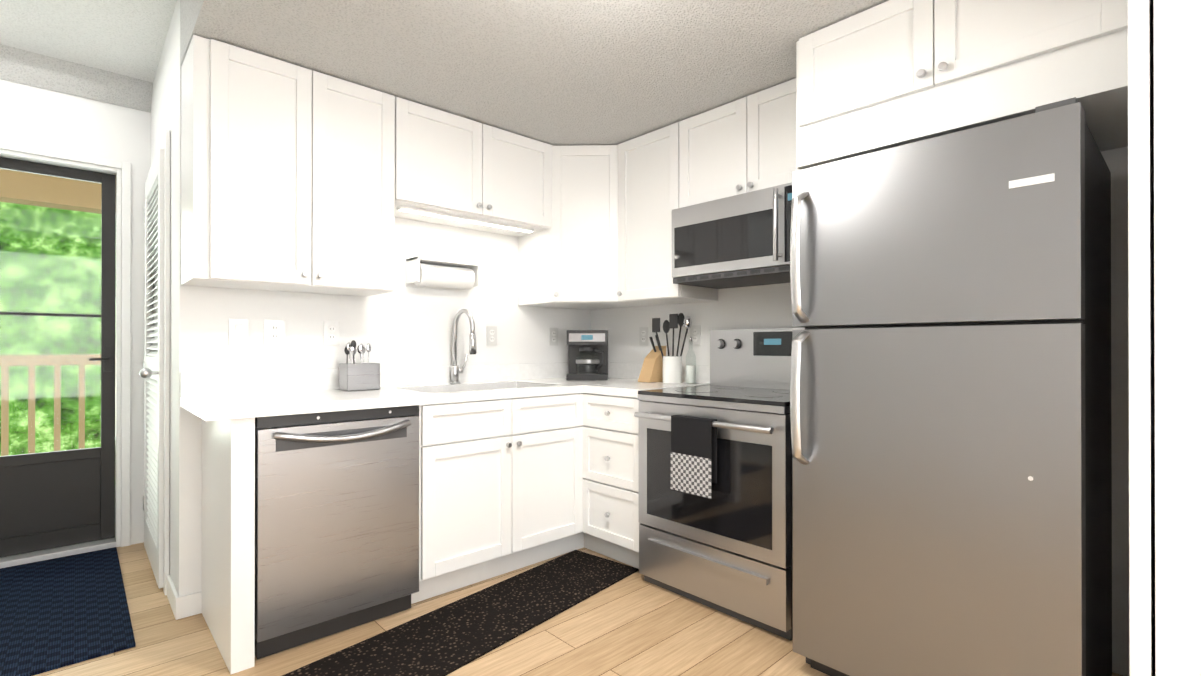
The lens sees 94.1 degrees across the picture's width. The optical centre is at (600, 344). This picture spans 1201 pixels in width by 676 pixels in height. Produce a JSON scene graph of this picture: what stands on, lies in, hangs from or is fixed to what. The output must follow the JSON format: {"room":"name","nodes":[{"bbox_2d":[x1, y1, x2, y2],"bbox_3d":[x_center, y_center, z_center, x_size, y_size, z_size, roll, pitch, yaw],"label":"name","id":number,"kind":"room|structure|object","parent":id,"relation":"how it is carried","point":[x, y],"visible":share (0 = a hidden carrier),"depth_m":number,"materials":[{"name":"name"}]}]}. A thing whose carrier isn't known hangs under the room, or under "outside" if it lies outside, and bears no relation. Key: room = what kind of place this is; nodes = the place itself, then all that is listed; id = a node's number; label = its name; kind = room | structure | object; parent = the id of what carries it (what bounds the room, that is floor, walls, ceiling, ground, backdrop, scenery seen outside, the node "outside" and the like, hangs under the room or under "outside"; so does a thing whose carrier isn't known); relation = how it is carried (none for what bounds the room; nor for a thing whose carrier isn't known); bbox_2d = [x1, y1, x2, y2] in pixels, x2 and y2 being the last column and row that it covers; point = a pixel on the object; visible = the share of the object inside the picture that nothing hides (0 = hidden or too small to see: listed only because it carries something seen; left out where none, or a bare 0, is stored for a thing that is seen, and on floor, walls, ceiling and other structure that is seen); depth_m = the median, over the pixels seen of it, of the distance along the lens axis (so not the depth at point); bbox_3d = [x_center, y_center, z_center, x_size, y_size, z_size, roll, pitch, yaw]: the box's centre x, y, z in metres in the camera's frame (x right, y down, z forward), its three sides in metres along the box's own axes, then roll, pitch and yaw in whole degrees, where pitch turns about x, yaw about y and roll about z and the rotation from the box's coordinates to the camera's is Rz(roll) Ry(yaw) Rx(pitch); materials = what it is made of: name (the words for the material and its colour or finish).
{"room":"kitchen","nodes":[
{"label":"kitchen","id":0,"kind":"room"},
{"bbox_2d":[0,169,120,546],"bbox_3d":[-3.784,-0.108,3.454,3.600,2.640,1.729,0,0,-43],"label":"balcony","id":1,"kind":"object","parent":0,"point":[28,194],"depth_m":4.10,"materials":[{"name":"beige wood"}]},
{"bbox_2d":[0,79,150,544],"bbox_3d":[-3.513,-0.171,2.440,2.407,2.600,0.120,0,0,-43],"label":"wall","id":2,"kind":"structure","parent":0,"point":[41,118],"depth_m":3.13,"materials":[{"name":"white paint"}]},
{"bbox_2d":[0,157,115,568],"bbox_3d":[-3.055,0.083,2.859,0.870,2.095,0.135,0,0,-43],"label":"storm door","id":3,"kind":"structure","parent":2,"relation":"in","point":[56,504],"depth_m":3.04,"materials":[{"name":"black metal"}]},
{"bbox_2d":[0,141,130,546],"bbox_3d":[-3.055,0.052,2.859,0.990,2.157,0.134,0,0,-43],"label":"door frame","id":4,"kind":"structure","parent":2,"relation":"attached to","point":[122,173],"depth_m":3.13,"materials":[{"name":"white wood"}]},
{"bbox_2d":[0,44,152,112],"bbox_3d":[-2.990,-1.404,2.762,1.206,0.129,0.130,0,0,-43],"label":"ceiling beam","id":5,"kind":"structure","parent":2,"relation":"attached to","point":[21,66],"depth_m":2.95,"materials":[{"name":"white paint"}]},
{"bbox_2d":[151,0,590,596],"bbox_3d":[-1.328,-0.167,3.633,2.413,2.600,1.370,0,0,-43],"label":"wall","id":6,"kind":"structure","parent":0,"point":[401,326],"depth_m":2.74,"materials":[{"name":"white paint"}]},
{"bbox_2d":[139,130,169,594],"bbox_3d":[-2.290,0.080,2.819,0.100,2.100,0.890,0,0,-43],"label":"door","id":7,"kind":"structure","parent":6,"relation":"in","point":[154,372],"depth_m":2.58,"materials":[{"name":"white wood"}]},
{"bbox_2d":[166,574,189,619],"bbox_3d":[-2.158,1.085,2.759,0.035,0.090,1.261,0,0,-43],"label":"baseboard","id":8,"kind":"structure","parent":6,"relation":"attached to","point":[188,605],"depth_m":2.31,"materials":[{"name":"white wood"}]},
{"bbox_2d":[229,319,247,344],"bbox_3d":[-1.584,-0.056,2.446,0.072,0.115,0.010,0,0,-43],"label":"outlet","id":9,"kind":"object","parent":6,"relation":"attached to","point":[238,328],"depth_m":2.44,"materials":[{"name":"white plastic"}]},
{"bbox_2d":[181,35,332,292],"bbox_3d":[-1.447,-0.699,2.341,0.460,0.905,0.346,0,0,-43],"label":"upper cabinet","id":10,"kind":"object","parent":6,"relation":"attached to","point":[297,178],"depth_m":2.21,"materials":[{"name":"white wood"}]},
{"bbox_2d":[264,320,284,344],"bbox_3d":[-1.482,-0.056,2.543,0.085,0.115,0.008,0,0,-43],"label":"outlet","id":11,"kind":"object","parent":6,"relation":"attached to","point":[274,332],"depth_m":2.54,"materials":[{"name":"white plastic"}]},
{"bbox_2d":[324,321,339,344],"bbox_3d":[-1.304,-0.055,2.710,0.072,0.115,0.008,0,0,-43],"label":"outlet","id":12,"kind":"object","parent":6,"relation":"attached to","point":[331,329],"depth_m":2.71,"materials":[{"name":"white plastic"}]},
{"bbox_2d":[313,77,412,295],"bbox_3d":[-1.192,-0.698,2.581,0.475,0.905,0.346,0,0,-43],"label":"upper cabinet","id":13,"kind":"object","parent":6,"relation":"attached to","point":[373,129],"depth_m":2.50,"materials":[{"name":"white wood"}]},
{"bbox_2d":[406,256,480,290],"bbox_3d":[-0.852,-0.382,3.041,0.370,0.145,0.144,0,0,-43],"label":"paper towel holder","id":14,"kind":"object","parent":6,"relation":"attached to","point":[429,272],"visible":1,"depth_m":2.99,"materials":[{"name":"white"}]},
{"bbox_2d":[413,102,496,227],"bbox_3d":[-0.874,-0.910,2.880,0.519,0.480,0.346,0,0,-43],"label":"upper cabinet","id":15,"kind":"object","parent":6,"relation":"attached to","point":[455,157],"depth_m":2.80,"materials":[{"name":"white wood"}]},
{"bbox_2d":[486,326,496,344],"bbox_3d":[-0.647,-0.053,3.326,0.072,0.115,0.008,0,0,-43],"label":"outlet","id":16,"kind":"object","parent":6,"relation":"attached to","point":[491,331],"depth_m":3.32,"materials":[{"name":"white plastic"}]},
{"bbox_2d":[467,128,544,235],"bbox_3d":[-0.581,-0.909,3.155,0.521,0.480,0.346,0,0,-43],"label":"upper cabinet","id":17,"kind":"object","parent":6,"relation":"attached to","point":[520,159],"depth_m":3.07,"materials":[{"name":"white wood"}]},
{"bbox_2d":[549,328,557,345],"bbox_3d":[-0.304,-0.052,3.648,0.072,0.115,0.008,0,0,-43],"label":"outlet","id":18,"kind":"object","parent":6,"relation":"attached to","point":[553,332],"depth_m":3.64,"materials":[{"name":"white plastic"}]},
{"bbox_2d":[0,0,888,145],"bbox_3d":[-0.256,-1.338,0.734,4.820,0.356,7.070,0,0,-43],"label":"ceiling","id":19,"kind":"structure","parent":0,"point":[578,72],"depth_m":2.26,"materials":[{"name":"white paint"}]},
{"bbox_2d":[33,542,1122,675],"bbox_3d":[-0.215,1.154,0.683,4.820,0.060,6.950,0,0,-43],"label":"floor","id":20,"kind":"structure","parent":0,"point":[635,624],"depth_m":2.11,"materials":[{"name":"brown wood"}]},
{"bbox_2d":[0,547,135,675],"bbox_3d":[-2.534,1.123,2.286,0.890,0.010,1.380,0,0,-43],"label":"door mat","id":21,"kind":"object","parent":20,"relation":"on","point":[57,613],"visible":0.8,"depth_m":2.32,"materials":[{"name":"blue fabric"}]},
{"bbox_2d":[255,405,418,658],"bbox_3d":[-1.172,0.693,2.360,0.594,0.871,0.637,0,0,-43],"label":"dishwasher","id":22,"kind":"object","parent":20,"relation":"on","point":[336,521],"visible":0.88,"depth_m":2.13,"materials":[{"name":"grey metal"}]},
{"bbox_2d":[282,550,638,675],"bbox_3d":[-0.511,1.124,2.256,0.420,0.008,1.720,0,0,39],"label":"runner rug","id":23,"kind":"object","parent":20,"relation":"on","point":[445,640],"visible":0.89,"depth_m":2.24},
{"bbox_2d":[566,393,643,568],"bbox_3d":[0.244,0.694,3.039,0.680,0.872,0.462,0,0,-43],"label":"base cabinet","id":24,"kind":"object","parent":20,"relation":"on","point":[602,431],"depth_m":2.89,"materials":[{"name":"white wood"}]},
{"bbox_2d":[180,362,709,420],"bbox_3d":[-0.542,0.274,2.705,2.287,0.319,1.049,0,0,-43],"label":"countertop","id":25,"kind":"structure","parent":24,"relation":"on","point":[215,395],"depth_m":2.59,"materials":[{"name":"white stone"}]},
{"bbox_2d":[339,340,379,390],"bbox_3d":[-1.146,0.096,2.658,0.150,0.236,0.110,0,0,-43],"label":"caddy","id":26,"kind":"object","parent":25,"relation":"on","point":[353,376],"visible":1,"depth_m":2.62,"materials":[{"name":"silver metal"}]},
{"bbox_2d":[449,308,476,383],"bbox_3d":[-0.725,0.009,3.043,0.111,0.411,0.244,0,0,-43],"label":"faucet","id":27,"kind":"object","parent":25,"relation":"on","point":[456,370],"visible":0.98,"depth_m":3.07,"materials":[{"name":"silver metal"}]},
{"bbox_2d":[566,330,607,379],"bbox_3d":[-0.079,0.064,3.488,0.250,0.305,0.253,0,0,2],"label":"coffee maker","id":28,"kind":"object","parent":25,"relation":"on","point":[587,354],"visible":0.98,"depth_m":3.40,"materials":[{"name":"grey plastic"}]},
{"bbox_2d":[638,335,665,382],"bbox_3d":[0.301,0.080,3.261,0.154,0.272,0.090,0,0,-43],"label":"knife block","id":29,"kind":"object","parent":25,"relation":"on","point":[652,369],"visible":0.85,"depth_m":3.24,"materials":[{"name":"brown wood"}]},
{"bbox_2d":[652,313,691,382],"bbox_3d":[0.410,0.016,3.152,0.169,0.399,0.195,0,0,-43],"label":"utensil crock","id":30,"kind":"object","parent":25,"relation":"on","point":[672,368],"visible":1,"depth_m":3.11,"materials":[{"name":"white ceramic"}]},
{"bbox_2d":[686,337,695,382],"bbox_3d":[0.498,0.085,3.083,0.055,0.260,0.056,0,0,-43],"label":"oil bottle","id":31,"kind":"object","parent":25,"relation":"on","point":[690,373],"visible":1,"depth_m":3.06,"materials":[{"name":"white glass"}]},
{"bbox_2d":[634,328,804,640],"bbox_3d":[0.644,0.524,2.571,0.708,1.210,0.754,0,0,-43],"label":"range","id":32,"kind":"object","parent":20,"relation":"on","point":[716,493],"visible":0.83,"depth_m":2.33,"materials":[{"name":"grey metal"}]},
{"bbox_2d":[671,415,716,499],"bbox_3d":[0.391,0.468,2.355,0.044,0.322,0.212,0,0,-43],"label":"towel","id":33,"kind":"object","parent":32,"relation":"hanging from","point":[693,439],"depth_m":2.33,"materials":[{"name":"black fabric"}]},
{"bbox_2d":[790,97,1111,675],"bbox_3d":[1.175,0.256,1.888,0.848,1.743,0.760,0,0,-43],"label":"refrigerator","id":34,"kind":"object","parent":20,"relation":"on","point":[950,397],"visible":1,"depth_m":1.60,"materials":[{"name":"grey metal"}]},
{"bbox_2d":[591,146,1128,675],"bbox_3d":[0.938,-0.170,2.893,0.120,2.600,2.810,0,0,-43],"label":"wall","id":35,"kind":"structure","parent":0,"point":[755,308],"depth_m":1.93,"materials":[{"name":"white paint"}]},
{"bbox_2d":[517,143,652,309],"bbox_3d":[-0.082,-0.696,3.400,0.668,0.905,0.670,0,0,-43],"label":"upper cabinet","id":36,"kind":"object","parent":35,"relation":"attached to","point":[574,261],"depth_m":3.21,"materials":[{"name":"white wood"}]},
{"bbox_2d":[639,327,647,344],"bbox_3d":[0.272,-0.053,3.508,0.008,0.115,0.072,0,0,-43],"label":"outlet","id":37,"kind":"object","parent":35,"relation":"attached to","point":[643,331],"depth_m":3.51,"materials":[{"name":"white plastic"}]},
{"bbox_2d":[621,118,717,304],"bbox_3d":[0.369,-0.696,3.135,0.373,0.905,0.557,0,0,-43],"label":"upper cabinet","id":38,"kind":"object","parent":35,"relation":"attached to","point":[655,164],"depth_m":3.02,"materials":[{"name":"white wood"}]},
{"bbox_2d":[690,325,700,344],"bbox_3d":[0.546,-0.054,3.217,0.008,0.115,0.072,0,0,-43],"label":"outlet","id":39,"kind":"object","parent":35,"relation":"attached to","point":[695,330],"depth_m":3.21,"materials":[{"name":"white plastic"}]},
{"bbox_2d":[689,102,732,205],"bbox_3d":[0.684,-0.919,2.819,0.345,0.462,0.460,0,0,-43],"label":"upper cabinet","id":40,"kind":"object","parent":35,"relation":"attached to","point":[711,131],"depth_m":2.73,"materials":[{"name":"white wood"}]},
{"bbox_2d":[733,85,791,195],"bbox_3d":[0.918,-0.919,2.571,0.345,0.462,0.460,0,0,-43],"label":"upper cabinet","id":41,"kind":"object","parent":35,"relation":"attached to","point":[754,115],"depth_m":2.54,"materials":[{"name":"white wood"}]},
{"bbox_2d":[672,182,791,288],"bbox_3d":[0.747,-0.496,2.671,0.457,0.372,0.754,0,0,-43],"label":"over-the-range microwave","id":42,"kind":"object","parent":41,"relation":"attached to","point":[740,240],"visible":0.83,"depth_m":2.57,"materials":[{"name":"grey metal"}]},
{"bbox_2d":[777,0,908,179],"bbox_3d":[1.126,-0.912,2.144,0.625,0.480,0.570,0,0,-43],"label":"upper cabinet","id":43,"kind":"object","parent":35,"relation":"attached to","point":[845,99],"depth_m":1.98,"materials":[{"name":"white wood"}]},
{"bbox_2d":[905,0,1153,151],"bbox_3d":[1.430,-0.913,1.820,0.625,0.480,0.555,0,0,-43],"label":"upper cabinet","id":44,"kind":"object","parent":35,"relation":"attached to","point":[969,64],"depth_m":1.62,"materials":[{"name":"white wood"}]},
{"bbox_2d":[1154,0,1200,675],"bbox_3d":[2.575,-0.176,0.520,0.980,2.600,2.890,0,0,-43],"label":"wall","id":45,"kind":"structure","parent":0,"point":[1177,164],"depth_m":1.21,"materials":[{"name":"white paint"}]},
{"label":"outside","id":46,"kind":"structure","parent":0,"visible":0},
{"bbox_2d":[0,202,115,455],"bbox_3d":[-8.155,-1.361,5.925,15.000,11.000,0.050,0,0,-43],"label":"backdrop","id":47,"kind":"structure","parent":46,"point":[84,248],"depth_m":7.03,"materials":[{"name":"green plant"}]}
]}

